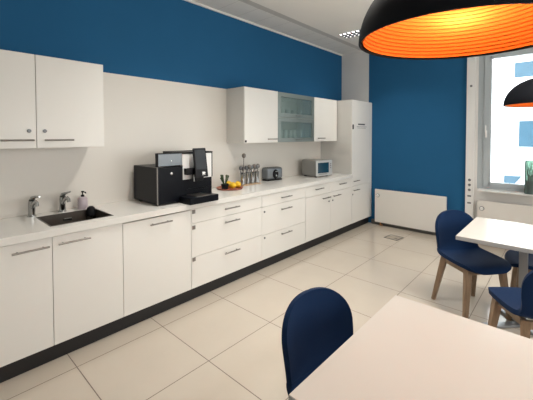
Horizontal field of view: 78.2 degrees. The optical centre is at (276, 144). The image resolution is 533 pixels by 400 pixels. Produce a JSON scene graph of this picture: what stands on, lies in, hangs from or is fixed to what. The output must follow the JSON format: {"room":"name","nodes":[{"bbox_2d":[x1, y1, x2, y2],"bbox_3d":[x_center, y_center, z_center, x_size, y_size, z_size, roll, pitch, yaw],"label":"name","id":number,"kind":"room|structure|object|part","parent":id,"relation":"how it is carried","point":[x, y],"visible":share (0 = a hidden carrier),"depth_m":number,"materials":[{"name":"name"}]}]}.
{"room":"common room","nodes":[
{"label":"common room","id":0,"kind":"room"},
{"bbox_2d":[0,0,341,216],"bbox_3d":[-1.351,-0.072,3.288,0.112,3.020,7.600,1,2,41],"label":"wall","id":1,"kind":"structure","parent":0,"point":[181,41],"depth_m":3.29,"materials":[{"name":"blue paint"}]},
{"bbox_2d":[0,49,36,148],"bbox_3d":[-1.998,-0.301,2.192,0.360,0.660,0.569,1,2,41],"label":"upper cabinet","id":2,"kind":"object","parent":1,"relation":"attached to","point":[17,69],"visible":1,"depth_m":2.23,"materials":[{"name":"laminate"}]},
{"bbox_3d":[-1.761,-0.029,2.223,0.036,0.012,0.184,1,2,41],"label":"handle","id":3,"kind":"part","parent":2,"relation":"part of","materials":[{"name":"metal"}]},
{"bbox_2d":[35,55,103,147],"bbox_3d":[-1.659,-0.312,2.575,0.360,0.660,0.451,1,2,41],"label":"upper cabinet","id":4,"kind":"object","parent":1,"relation":"attached to","point":[68,93],"visible":0.96,"depth_m":2.46,"materials":[{"name":"laminate"}]},
{"bbox_3d":[-1.599,-0.035,2.407,0.036,0.012,0.184,1,2,41],"label":"handle","id":5,"kind":"part","parent":4,"relation":"part of","materials":[{"name":"metal"}]},
{"bbox_2d":[0,174,301,218],"bbox_3d":[-0.795,0.504,3.841,0.008,0.014,4.660,1,2,41],"label":"trim","id":6,"kind":"structure","parent":1,"relation":"attached to","point":[296,174],"depth_m":2.79,"materials":[{"name":"laminate"}]},
{"bbox_2d":[226,86,277,142],"bbox_3d":[-0.291,-0.355,4.121,0.360,0.660,0.588,1,2,41],"label":"upper cabinet","id":7,"kind":"object","parent":1,"relation":"attached to","point":[252,113],"visible":1,"depth_m":3.96,"materials":[{"name":"laminate"}]},
{"bbox_3d":[-0.190,-0.353,4.032,0.018,0.658,0.586,1,2,41],"label":"door","id":8,"kind":"part","parent":7,"relation":"part of","materials":[{"name":"white laminate"}]},
{"bbox_2d":[184,0,342,55],"bbox_3d":[-1.312,-1.569,3.212,0.018,0.022,7.600,1,2,41],"label":"trim","id":9,"kind":"structure","parent":1,"relation":"attached to","point":[189,1],"depth_m":4.34,"materials":[{"name":"white paint"}]},
{"bbox_2d":[278,92,313,141],"bbox_3d":[0.175,-0.370,4.647,0.360,0.660,0.813,1,2,41],"label":"upper cabinet","id":10,"kind":"object","parent":1,"relation":"attached to","point":[304,121],"visible":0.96,"depth_m":4.72,"materials":[{"name":"glass"}]},
{"bbox_2d":[282,130,287,137],"bbox_3d":[0.109,-0.127,4.493,0.080,0.150,0.079,1,2,41],"label":"tumbler","id":11,"kind":"object","parent":10,"relation":"in","point":[285,132],"visible":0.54,"depth_m":4.46,"materials":[{"name":"clear glass"}]},
{"bbox_2d":[288,130,292,137],"bbox_3d":[0.181,-0.129,4.575,0.080,0.150,0.079,1,2,41],"label":"tumbler","id":12,"kind":"object","parent":10,"relation":"in","point":[290,132],"visible":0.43,"depth_m":4.54,"materials":[{"name":"clear glass"}]},
{"bbox_2d":[293,130,297,137],"bbox_3d":[0.254,-0.131,4.657,0.080,0.150,0.079,1,2,41],"label":"tumbler","id":13,"kind":"object","parent":10,"relation":"in","point":[295,132],"visible":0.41,"depth_m":4.62,"materials":[{"name":"clear glass"}]},
{"bbox_3d":[0.274,-0.532,4.554,0.020,0.326,0.809,1,2,41],"label":"flap door","id":14,"kind":"part","parent":10,"relation":"part of","materials":[{"name":"glass"}]},
{"bbox_3d":[0.275,-0.203,4.564,0.020,0.326,0.809,1,2,41],"label":"flap door","id":15,"kind":"part","parent":10,"relation":"part of","materials":[{"name":"glass"}]},
{"bbox_3d":[0.274,-0.532,4.554,0.004,0.216,0.699,1,2,41],"label":"pane","id":16,"kind":"part","parent":10,"relation":"part of","materials":[{"name":"clear glass"}]},
{"bbox_3d":[0.275,-0.203,4.564,0.004,0.216,0.699,1,2,41],"label":"pane","id":17,"kind":"part","parent":10,"relation":"part of","materials":[{"name":"clear glass"}]},
{"bbox_2d":[313,97,336,141],"bbox_3d":[0.656,-0.385,5.191,0.360,0.660,0.636,1,2,41],"label":"upper cabinet","id":18,"kind":"object","parent":1,"relation":"attached to","point":[325,110],"visible":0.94,"depth_m":5.08,"materials":[{"name":"laminate"}]},
{"bbox_2d":[0,222,532,399],"bbox_3d":[0.810,1.535,1.555,5.700,0.100,8.000,1,2,41],"label":"floor","id":19,"kind":"structure","parent":0,"point":[224,342],"depth_m":2.61,"materials":[{"name":"tile"}]},
{"bbox_2d":[0,237,53,382],"bbox_3d":[-1.903,1.040,2.136,0.624,0.862,0.617,1,2,41],"label":"base cabinet","id":20,"kind":"object","parent":19,"relation":"on","point":[26,278],"visible":0.88,"depth_m":2.08,"materials":[{"name":"laminate"}]},
{"bbox_3d":[-1.558,0.670,2.073,0.036,0.012,0.196,1,2,41],"label":"handle","id":21,"kind":"part","parent":20,"relation":"part of","materials":[{"name":"metal"}]},
{"bbox_2d":[52,223,123,359],"bbox_3d":[-1.546,1.028,2.540,0.624,0.862,0.461,1,2,41],"label":"base cabinet","id":22,"kind":"object","parent":19,"relation":"on","point":[87,265],"visible":0.8,"depth_m":2.34,"materials":[{"name":"laminate"}]},
{"bbox_3d":[-1.394,0.662,2.258,0.036,0.012,0.196,1,2,41],"label":"handle","id":23,"kind":"part","parent":22,"relation":"part of","materials":[{"name":"metal"}]},
{"bbox_2d":[121,210,190,329],"bbox_3d":[-1.190,1.017,2.941,0.624,0.862,0.612,1,2,41],"label":"base cabinet","id":24,"kind":"object","parent":19,"relation":"on","point":[157,249],"visible":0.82,"depth_m":2.73,"materials":[{"name":"laminate"}]},
{"bbox_3d":[-0.969,0.653,2.739,0.036,0.012,0.196,1,2,41],"label":"handle","id":25,"kind":"part","parent":24,"relation":"part of","materials":[{"name":"metal"}]},
{"bbox_2d":[189,196,261,300],"bbox_3d":[-0.682,1.001,3.516,0.624,0.862,0.923,1,2,41],"label":"base cabinet","id":26,"kind":"object","parent":19,"relation":"on","point":[226,238],"visible":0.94,"depth_m":3.28,"materials":[{"name":"laminate"}]},
{"bbox_2d":[0,173,352,246],"bbox_3d":[-0.571,0.541,3.642,0.607,0.049,4.658,1,2,41],"label":"countertop","id":27,"kind":"structure","parent":26,"relation":"on","point":[20,229],"depth_m":2.73,"materials":[{"name":"white stone"}]},
{"bbox_2d":[27,196,39,216],"bbox_3d":[-1.815,0.468,2.459,0.203,0.164,0.060,1,2,35],"label":"tap","id":28,"kind":"object","parent":27,"relation":"on","point":[32,203],"visible":1,"depth_m":2.48,"materials":[{"name":"silver metal"}]},
{"bbox_3d":[-1.809,0.452,2.442,0.174,0.085,0.034,1,2,41],"label":"spout","id":29,"kind":"part","parent":28,"relation":"part of","materials":[{"name":"silver metal"}]},
{"bbox_3d":[-1.838,0.412,2.477,0.113,0.055,0.044,1,2,36],"label":"lever","id":30,"kind":"part","parent":28,"relation":"part of","materials":[{"name":"silver metal"}]},
{"bbox_2d":[58,191,70,211],"bbox_3d":[-1.687,0.458,2.619,0.203,0.174,0.060,1,2,35],"label":"tap","id":31,"kind":"object","parent":27,"relation":"on","point":[62,199],"visible":1,"depth_m":2.64,"materials":[{"name":"silver metal"}]},
{"bbox_3d":[-1.709,0.403,2.638,0.114,0.065,0.044,1,2,36],"label":"lever","id":32,"kind":"part","parent":31,"relation":"part of","materials":[{"name":"silver metal"}]},
{"bbox_3d":[-1.680,0.447,2.603,0.174,0.085,0.034,1,2,41],"label":"spout","id":33,"kind":"part","parent":31,"relation":"part of","materials":[{"name":"silver metal"}]},
{"bbox_2d":[36,208,113,226],"bbox_3d":[-1.541,0.651,2.504,0.378,0.209,0.415,1,2,41],"label":"sink","id":34,"kind":"object","parent":27,"relation":"in","point":[75,216],"visible":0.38,"depth_m":2.61,"materials":[{"name":"stone"}]},
{"bbox_2d":[86,206,95,219],"bbox_3d":[-1.541,0.621,2.715,0.069,0.225,0.069,1,2,41],"label":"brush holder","id":35,"kind":"object","parent":34,"relation":"in","point":[90,212],"visible":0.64,"depth_m":2.69,"materials":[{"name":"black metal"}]},
{"bbox_2d":[78,191,87,209],"bbox_3d":[-1.640,0.466,2.765,0.076,0.150,0.076,0,2,-16],"label":"soap dispenser","id":36,"kind":"object","parent":27,"relation":"on","point":[83,200],"visible":0.98,"depth_m":2.74,"materials":[{"name":"white plastic"}]},
{"bbox_2d":[134,164,182,205],"bbox_3d":[-1.119,0.364,3.078,0.452,0.337,0.253,1,2,41],"label":"cooler","id":37,"kind":"object","parent":27,"relation":"on","point":[157,186],"visible":0.92,"depth_m":2.95,"materials":[{"name":"metal"}]},
{"bbox_3d":[-1.038,0.364,2.842,0.014,0.325,0.007,1,2,41],"label":"edge trim","id":38,"kind":"part","parent":37,"relation":"part of","materials":[{"name":"metal"}]},
{"bbox_3d":[-0.955,0.361,2.937,0.012,0.321,0.246,1,2,41],"label":"door","id":39,"kind":"part","parent":37,"relation":"part of","materials":[{"name":"black plastic"}]},
{"bbox_2d":[155,148,218,204],"bbox_3d":[-0.907,0.281,3.127,0.542,0.499,0.598,1,2,41],"label":"coffee machine","id":40,"kind":"object","parent":27,"relation":"on","point":[196,163],"visible":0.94,"depth_m":3.07,"materials":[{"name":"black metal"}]},
{"bbox_2d":[184,168,203,180],"bbox_3d":[-0.782,0.281,3.088,0.080,0.122,0.170,1,2,41],"label":"spout","id":41,"kind":"object","parent":40,"relation":"attached to","point":[189,173],"depth_m":3.06,"materials":[{"name":"black plastic"}]},
{"bbox_3d":[-0.782,0.204,3.177,0.040,0.241,0.334,1,2,41],"label":"panel","id":42,"kind":"part","parent":40,"relation":"part of","materials":[{"name":"white plastic"}]},
{"bbox_3d":[-0.783,0.421,3.189,0.030,0.191,0.342,1,2,41],"label":"panel","id":43,"kind":"part","parent":40,"relation":"part of","materials":[{"name":"black plastic"}]},
{"bbox_2d":[180,192,218,204],"bbox_3d":[-0.724,0.501,3.058,0.169,0.061,0.317,1,2,41],"label":"drip tray","id":44,"kind":"object","parent":40,"relation":"on","point":[189,198],"depth_m":3.01,"materials":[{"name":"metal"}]},
{"bbox_2d":[216,186,242,190],"bbox_3d":[-0.550,0.504,3.817,0.316,0.016,0.316,1,2,41],"label":"serving tray","id":45,"kind":"object","parent":27,"relation":"on","point":[218,187],"visible":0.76,"depth_m":3.78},
{"bbox_2d":[220,175,228,188],"bbox_3d":[-0.595,0.421,3.735,0.090,0.172,0.121,1,2,41],"label":"herb pot","id":46,"kind":"object","parent":45,"relation":"on","point":[225,185],"visible":0.94,"depth_m":3.71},
{"bbox_3d":[-0.595,0.477,3.736,0.090,0.060,0.089,1,2,41],"label":"pot","id":47,"kind":"part","parent":46,"relation":"part of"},
{"bbox_2d":[229,182,235,187],"bbox_3d":[-0.510,0.469,3.779,0.074,0.074,0.109,-2,2,-44],"label":"lemon","id":48,"kind":"object","parent":45,"relation":"on","point":[232,184],"visible":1,"depth_m":3.75,"materials":[{"name":"yellow food"}]},
{"bbox_2d":[241,182,260,185],"bbox_3d":[-0.344,0.497,4.149,0.110,0.010,0.310,1,2,41],"label":"tray","id":49,"kind":"object","parent":27,"relation":"on","point":[254,182],"visible":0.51,"depth_m":4.11,"materials":[{"name":"brown wood"}]},
{"bbox_2d":[240,173,244,184],"bbox_3d":[-0.426,0.423,4.053,0.062,0.145,0.062,1,2,41],"label":"cup","id":50,"kind":"object","parent":49,"relation":"on","point":[242,175],"visible":0.94,"depth_m":4.03,"materials":[{"name":"silver metal"}]},
{"bbox_2d":[242,153,245,172],"bbox_3d":[-0.408,0.298,4.033,0.052,0.385,0.052,1,2,41],"label":"serving spoon","id":51,"kind":"object","parent":50,"relation":"in","point":[243,154],"visible":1,"depth_m":4.02,"materials":[{"name":"metal"}]},
{"bbox_2d":[245,172,249,183],"bbox_3d":[-0.370,0.421,4.117,0.062,0.145,0.062,1,2,41],"label":"cup","id":52,"kind":"object","parent":49,"relation":"on","point":[247,175],"visible":0.98,"depth_m":4.09,"materials":[{"name":"silver metal"}]},
{"bbox_2d":[250,172,254,182],"bbox_3d":[-0.317,0.419,4.177,0.062,0.145,0.062,1,2,41],"label":"cup","id":53,"kind":"object","parent":49,"relation":"on","point":[252,174],"visible":0.91,"depth_m":4.15,"materials":[{"name":"silver metal"}]},
{"bbox_2d":[254,171,258,182],"bbox_3d":[-0.264,0.417,4.237,0.062,0.145,0.062,1,2,41],"label":"cup","id":54,"kind":"object","parent":49,"relation":"on","point":[256,176],"visible":1,"depth_m":4.21,"materials":[{"name":"silver metal"}]},
{"bbox_2d":[262,167,281,180],"bbox_3d":[-0.058,0.402,4.540,0.290,0.180,0.163,-1,2,-42],"label":"toaster","id":55,"kind":"object","parent":27,"relation":"on","point":[268,173],"visible":1,"depth_m":4.47,"materials":[{"name":"silver metal"}]},
{"bbox_3d":[-0.020,0.403,4.498,0.104,0.130,0.006,-1,2,-42],"label":"control panel","id":56,"kind":"part","parent":55,"relation":"part of","materials":[{"name":"black plastic"}]},
{"bbox_2d":[302,159,331,176],"bbox_3d":[0.611,0.353,5.018,0.350,0.250,0.321,-1,2,-39],"label":"microwave oven","id":57,"kind":"object","parent":27,"relation":"on","point":[310,167],"visible":0.99,"depth_m":4.90,"materials":[{"name":"silver metal"}]},
{"bbox_3d":[0.705,0.349,4.903,0.350,0.232,0.017,-1,2,-39],"label":"door","id":58,"kind":"part","parent":57,"relation":"part of","materials":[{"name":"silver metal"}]},
{"bbox_3d":[-0.482,1.170,3.344,0.019,0.286,0.919,1,2,41],"label":"drawer","id":59,"kind":"part","parent":26,"relation":"part of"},
{"bbox_3d":[-0.483,0.869,3.336,0.019,0.308,0.919,1,2,41],"label":"drawer","id":60,"kind":"part","parent":26,"relation":"part of","materials":[{"name":"white wood"}]},
{"bbox_3d":[-0.483,0.646,3.330,0.019,0.130,0.919,1,2,41],"label":"drawer","id":61,"kind":"part","parent":26,"relation":"part of","materials":[{"name":"white wood"}]},
{"bbox_2d":[259,187,304,269],"bbox_3d":[-0.104,0.983,4.168,0.624,0.862,0.820,1,2,41],"label":"base cabinet","id":62,"kind":"object","parent":19,"relation":"on","point":[283,213],"visible":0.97,"depth_m":3.95,"materials":[{"name":"laminate"}]},
{"bbox_3d":[0.095,0.856,3.989,0.019,0.318,0.816,1,2,41],"label":"drawer","id":63,"kind":"part","parent":62,"relation":"part of","materials":[{"name":"white wood"}]},
{"bbox_3d":[0.095,1.157,3.997,0.019,0.276,0.816,1,2,41],"label":"drawer","id":64,"kind":"part","parent":62,"relation":"part of","materials":[{"name":"white laminate"}]},
{"bbox_3d":[0.095,0.628,3.983,0.019,0.130,0.816,1,2,41],"label":"drawer","id":65,"kind":"part","parent":62,"relation":"part of","materials":[{"name":"white wood"}]},
{"bbox_2d":[303,182,330,250],"bbox_3d":[0.370,0.968,4.705,0.624,0.862,0.612,1,2,41],"label":"base cabinet","id":66,"kind":"object","parent":19,"relation":"on","point":[317,197],"visible":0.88,"depth_m":4.51,"materials":[{"name":"laminate"}]},
{"bbox_3d":[0.569,0.620,4.519,0.019,0.144,0.608,1,2,41],"label":"drawer","id":67,"kind":"part","parent":66,"relation":"part of","materials":[{"name":"white wood"}]},
{"bbox_3d":[0.569,0.988,4.529,0.019,0.584,0.608,1,2,41],"label":"door","id":68,"kind":"part","parent":66,"relation":"part of","materials":[{"name":"white wood"}]},
{"bbox_2d":[282,287,352,395],"bbox_3d":[0.304,1.095,1.374,0.450,0.794,0.528,-1,2,-35],"label":"dining chair","id":69,"kind":"object","parent":19,"relation":"on","point":[318,321],"visible":0.66,"depth_m":1.52,"materials":[{"name":"blue fabric"}]},
{"bbox_3d":[0.325,1.048,1.344,0.450,0.088,0.457,-1,2,-35],"label":"seat","id":70,"kind":"part","parent":69,"relation":"part of","materials":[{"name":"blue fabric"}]},
{"bbox_2d":[328,178,351,239],"bbox_3d":[0.777,0.955,5.164,0.624,0.862,0.615,1,2,41],"label":"base cabinet","id":71,"kind":"object","parent":19,"relation":"on","point":[341,190],"visible":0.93,"depth_m":4.97,"materials":[{"name":"laminate"}]},
{"bbox_3d":[0.975,0.607,4.978,0.019,0.144,0.611,1,2,41],"label":"drawer","id":72,"kind":"part","parent":71,"relation":"part of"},
{"bbox_3d":[0.976,0.975,4.988,0.019,0.584,0.611,1,2,41],"label":"door","id":73,"kind":"part","parent":71,"relation":"part of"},
{"bbox_2d":[321,100,371,230],"bbox_3d":[1.211,0.324,5.638,0.624,2.098,0.693,1,2,41],"label":"tall cabinet","id":74,"kind":"object","parent":19,"relation":"on","point":[351,153],"visible":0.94,"depth_m":5.37,"materials":[{"name":"laminate"}]},
{"bbox_3d":[1.387,0.958,5.453,0.019,0.596,0.618,1,2,41],"label":"door","id":75,"kind":"part","parent":74,"relation":"part of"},
{"bbox_3d":[1.386,-0.031,5.426,0.019,1.374,0.618,1,2,41],"label":"door","id":76,"kind":"part","parent":74,"relation":"part of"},
{"bbox_2d":[384,234,403,240],"bbox_3d":[1.749,1.390,4.907,0.210,0.005,0.210,-1,2,-42],"label":"floor outlet","id":77,"kind":"object","parent":19,"relation":"on","point":[393,237],"visible":1,"depth_m":4.90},
{"bbox_3d":[1.749,1.391,4.907,0.174,0.003,0.174,-1,2,-42],"label":"lid","id":78,"kind":"part","parent":77,"relation":"part of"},
{"bbox_2d":[289,295,532,399],"bbox_3d":[0.613,1.128,1.050,0.808,0.740,0.832,1,2,41],"label":"square table","id":79,"kind":"object","parent":19,"relation":"on","point":[409,349],"visible":1,"depth_m":1.14,"materials":[{"name":"laminate"}]},
{"bbox_2d":[431,210,511,320],"bbox_3d":[1.698,1.037,2.876,0.450,0.827,0.528,0,2,-8],"label":"dining chair","id":80,"kind":"object","parent":19,"relation":"on","point":[466,257],"visible":0.93,"depth_m":2.96,"materials":[{"name":"blue fabric"}]},
{"bbox_3d":[1.498,1.228,3.019,0.050,0.438,0.137,-1,2,-39],"label":"leg","id":81,"kind":"part","parent":80,"relation":"part of","materials":[{"name":"brown wood"}]},
{"bbox_3d":[1.668,0.788,3.071,0.428,0.339,0.120,0,2,-8],"label":"backrest","id":82,"kind":"part","parent":80,"relation":"part of","materials":[{"name":"blue fabric"}]},
{"bbox_3d":[1.701,1.042,2.859,0.334,0.048,0.324,0,2,-8],"label":"frame","id":83,"kind":"part","parent":80,"relation":"part of","materials":[{"name":"brown wood"}]},
{"bbox_3d":[1.551,1.238,2.679,0.090,0.437,0.081,0,2,-9],"label":"leg","id":84,"kind":"part","parent":80,"relation":"part of","materials":[{"name":"brown wood"}]},
{"bbox_3d":[1.849,1.227,3.072,0.050,0.438,0.137,1,2,22],"label":"leg","id":85,"kind":"part","parent":80,"relation":"part of","materials":[{"name":"brown wood"}]},
{"bbox_3d":[1.703,0.988,2.839,0.450,0.092,0.457,0,2,-8],"label":"seat","id":86,"kind":"part","parent":80,"relation":"part of","materials":[{"name":"blue fabric"}]},
{"bbox_3d":[1.898,1.236,2.731,0.090,0.437,0.081,0,2,-9],"label":"leg","id":87,"kind":"part","parent":80,"relation":"part of","materials":[{"name":"brown wood"}]},
{"bbox_2d":[456,217,532,334],"bbox_3d":[1.970,1.085,2.621,0.800,0.740,0.800,1,2,41],"label":"square table","id":88,"kind":"object","parent":19,"relation":"on","point":[515,236],"visible":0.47,"depth_m":2.60,"materials":[{"name":"laminate"}]},
{"bbox_2d":[488,270,532,338],"bbox_3d":[1.646,1.060,2.058,0.450,0.827,0.528,0,2,6],"label":"dining chair","id":89,"kind":"object","parent":19,"relation":"on","point":[517,302],"visible":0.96,"depth_m":2.02,"materials":[{"name":"blue fabric"}]},
{"bbox_3d":[1.492,1.249,2.260,0.090,0.437,0.081,0,2,6],"label":"leg","id":90,"kind":"part","parent":89,"relation":"part of","materials":[{"name":"brown wood"}]},
{"bbox_3d":[1.650,1.008,2.092,0.450,0.092,0.457,0,2,6],"label":"seat","id":91,"kind":"part","parent":89,"relation":"part of","materials":[{"name":"blue fabric"}]},
{"bbox_3d":[1.648,1.064,2.075,0.334,0.048,0.324,0,2,6],"label":"frame","id":92,"kind":"part","parent":89,"relation":"part of","materials":[{"name":"brown wood"}]},
{"bbox_3d":[1.451,1.258,1.918,0.050,0.438,0.137,1,2,37],"label":"leg","id":93,"kind":"part","parent":89,"relation":"part of","materials":[{"name":"brown wood"}]},
{"bbox_3d":[1.623,0.821,1.849,0.428,0.339,0.120,0,2,6],"label":"backrest","id":94,"kind":"part","parent":89,"relation":"part of","materials":[{"name":"blue fabric"}]},
{"bbox_2d":[504,250,532,286],"bbox_3d":[2.247,1.040,2.764,0.528,0.827,0.450,1,2,31],"label":"dining chair","id":95,"kind":"object","parent":19,"relation":"on","point":[512,256],"visible":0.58,"depth_m":2.85,"materials":[{"name":"blue fabric"}]},
{"bbox_3d":[2.187,1.228,3.012,0.081,0.437,0.090,1,2,31],"label":"leg","id":96,"kind":"part","parent":95,"relation":"part of","materials":[{"name":"brown wood"}]},
{"bbox_3d":[2.004,1.236,2.712,0.081,0.437,0.090,1,2,31],"label":"leg","id":97,"kind":"part","parent":95,"relation":"part of","materials":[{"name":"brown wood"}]},
{"bbox_3d":[2.216,0.989,2.781,0.457,0.092,0.450,1,2,31],"label":"seat","id":98,"kind":"part","parent":95,"relation":"part of","materials":[{"name":"blue fabric"}]},
{"bbox_2d":[238,0,373,50],"bbox_3d":[0.891,-1.579,1.262,5.100,0.100,7.600,1,2,41],"label":"ceiling","id":99,"kind":"structure","parent":0,"point":[332,17],"depth_m":4.00,"materials":[{"name":"white paint"}]},
{"bbox_2d":[192,0,360,54],"bbox_3d":[-1.206,-1.628,3.117,0.500,0.100,7.600,1,2,41],"label":"panel strip","id":100,"kind":"object","parent":99,"relation":"attached to","point":[236,8],"visible":0.6,"depth_m":4.36,"materials":[{"name":"metal"}]},
{"bbox_2d":[338,29,360,37],"bbox_3d":[1.429,-1.607,4.512,1.200,0.020,0.240,1,2,41],"label":"recessed light","id":101,"kind":"object","parent":99,"relation":"in","point":[355,32],"visible":0.25,"depth_m":4.77,"materials":[{"name":"white paint"}]},
{"bbox_2d":[359,0,532,59],"bbox_3d":[0.610,-0.933,1.082,0.654,1.182,0.654,1,2,28],"label":"pendant lamp","id":102,"kind":"object","parent":99,"relation":"hanging from","point":[393,29],"visible":1,"depth_m":1.29,"materials":[{"name":"orange metal"}]},
{"bbox_2d":[503,78,532,106],"bbox_3d":[2.541,-0.980,3.091,0.654,1.198,0.654,1,2,41],"label":"pendant lamp","id":103,"kind":"object","parent":99,"relation":"hanging from","point":[521,95],"visible":1,"depth_m":3.06,"materials":[{"name":"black metal"}]},
{"bbox_2d":[342,51,532,222],"bbox_3d":[3.326,-0.104,4.357,5.700,3.020,0.200,1,2,41],"label":"wall","id":104,"kind":"structure","parent":0,"point":[419,106],"depth_m":5.18,"materials":[{"name":"blue paint"}]},
{"bbox_2d":[371,219,435,234],"bbox_3d":[3.482,1.376,4.104,4.880,0.075,0.035,1,2,41],"label":"baseboard","id":105,"kind":"structure","parent":104,"relation":"attached to","point":[372,220],"depth_m":5.34,"materials":[{"name":"plastic"}]},
{"bbox_2d":[375,189,446,231],"bbox_3d":[2.107,1.069,5.246,1.113,0.616,0.134,1,2,41],"label":"radiator","id":106,"kind":"object","parent":104,"relation":"attached to","point":[405,209],"visible":0.95,"depth_m":5.21,"materials":[{"name":"metal"}]},
{"bbox_2d":[465,57,475,218],"bbox_3d":[2.767,-0.112,4.688,0.105,3.018,0.044,1,2,41],"label":"duct","id":107,"kind":"object","parent":104,"relation":"attached to","point":[471,61],"visible":0.89,"depth_m":4.67,"materials":[{"name":"white plastic"}]},
{"bbox_2d":[477,47,532,195],"bbox_3d":[3.667,-0.311,3.870,2.250,1.940,0.230,1,2,41],"label":"window","id":108,"kind":"structure","parent":104,"relation":"in","point":[485,62],"depth_m":4.55,"materials":[{"name":"white plastic"}]},
{"bbox_3d":[3.653,0.651,3.856,2.220,0.018,0.150,1,2,41],"label":"sill","id":109,"kind":"part","parent":108,"relation":"part of","materials":[{"name":"white plastic"}]},
{"bbox_2d":[524,160,532,194],"bbox_3d":[3.252,0.417,4.204,0.128,0.430,0.128,1,2,41],"label":"vase","id":110,"kind":"object","parent":108,"relation":"on","point":[528,184],"visible":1,"depth_m":4.19,"materials":[{"name":"green glass"}]},
{"bbox_2d":[477,200,532,224],"bbox_3d":[3.600,1.076,3.925,2.075,0.560,0.134,1,2,41],"label":"radiator","id":111,"kind":"object","parent":104,"relation":"attached to","point":[485,209],"visible":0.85,"depth_m":4.37,"materials":[{"name":"metal"}]},
{"label":"outside","id":112,"kind":"structure","parent":0,"visible":0},
{"bbox_3d":[16.545,7.180,16.103,50.000,0.200,34.200,1,2,41],"label":"ground","id":113,"kind":"structure","parent":112,"visible":0},
{"bbox_2d":[491,54,532,183],"bbox_3d":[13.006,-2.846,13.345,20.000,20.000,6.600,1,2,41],"label":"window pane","id":114,"kind":"structure","parent":113,"relation":"on","point":[512,127],"depth_m":13.05,"materials":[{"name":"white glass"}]},
{"bbox_3d":[9.880,-2.916,12.480,1.340,0.590,0.025,1,2,41],"label":"pane","id":115,"kind":"part","parent":114,"relation":"part of","materials":[{"name":"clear glass"}]},
{"bbox_3d":[10.020,-0.408,12.426,1.370,1.020,0.025,1,2,41],"label":"pane","id":116,"kind":"part","parent":114,"relation":"part of","materials":[{"name":"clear glass"}]}
]}

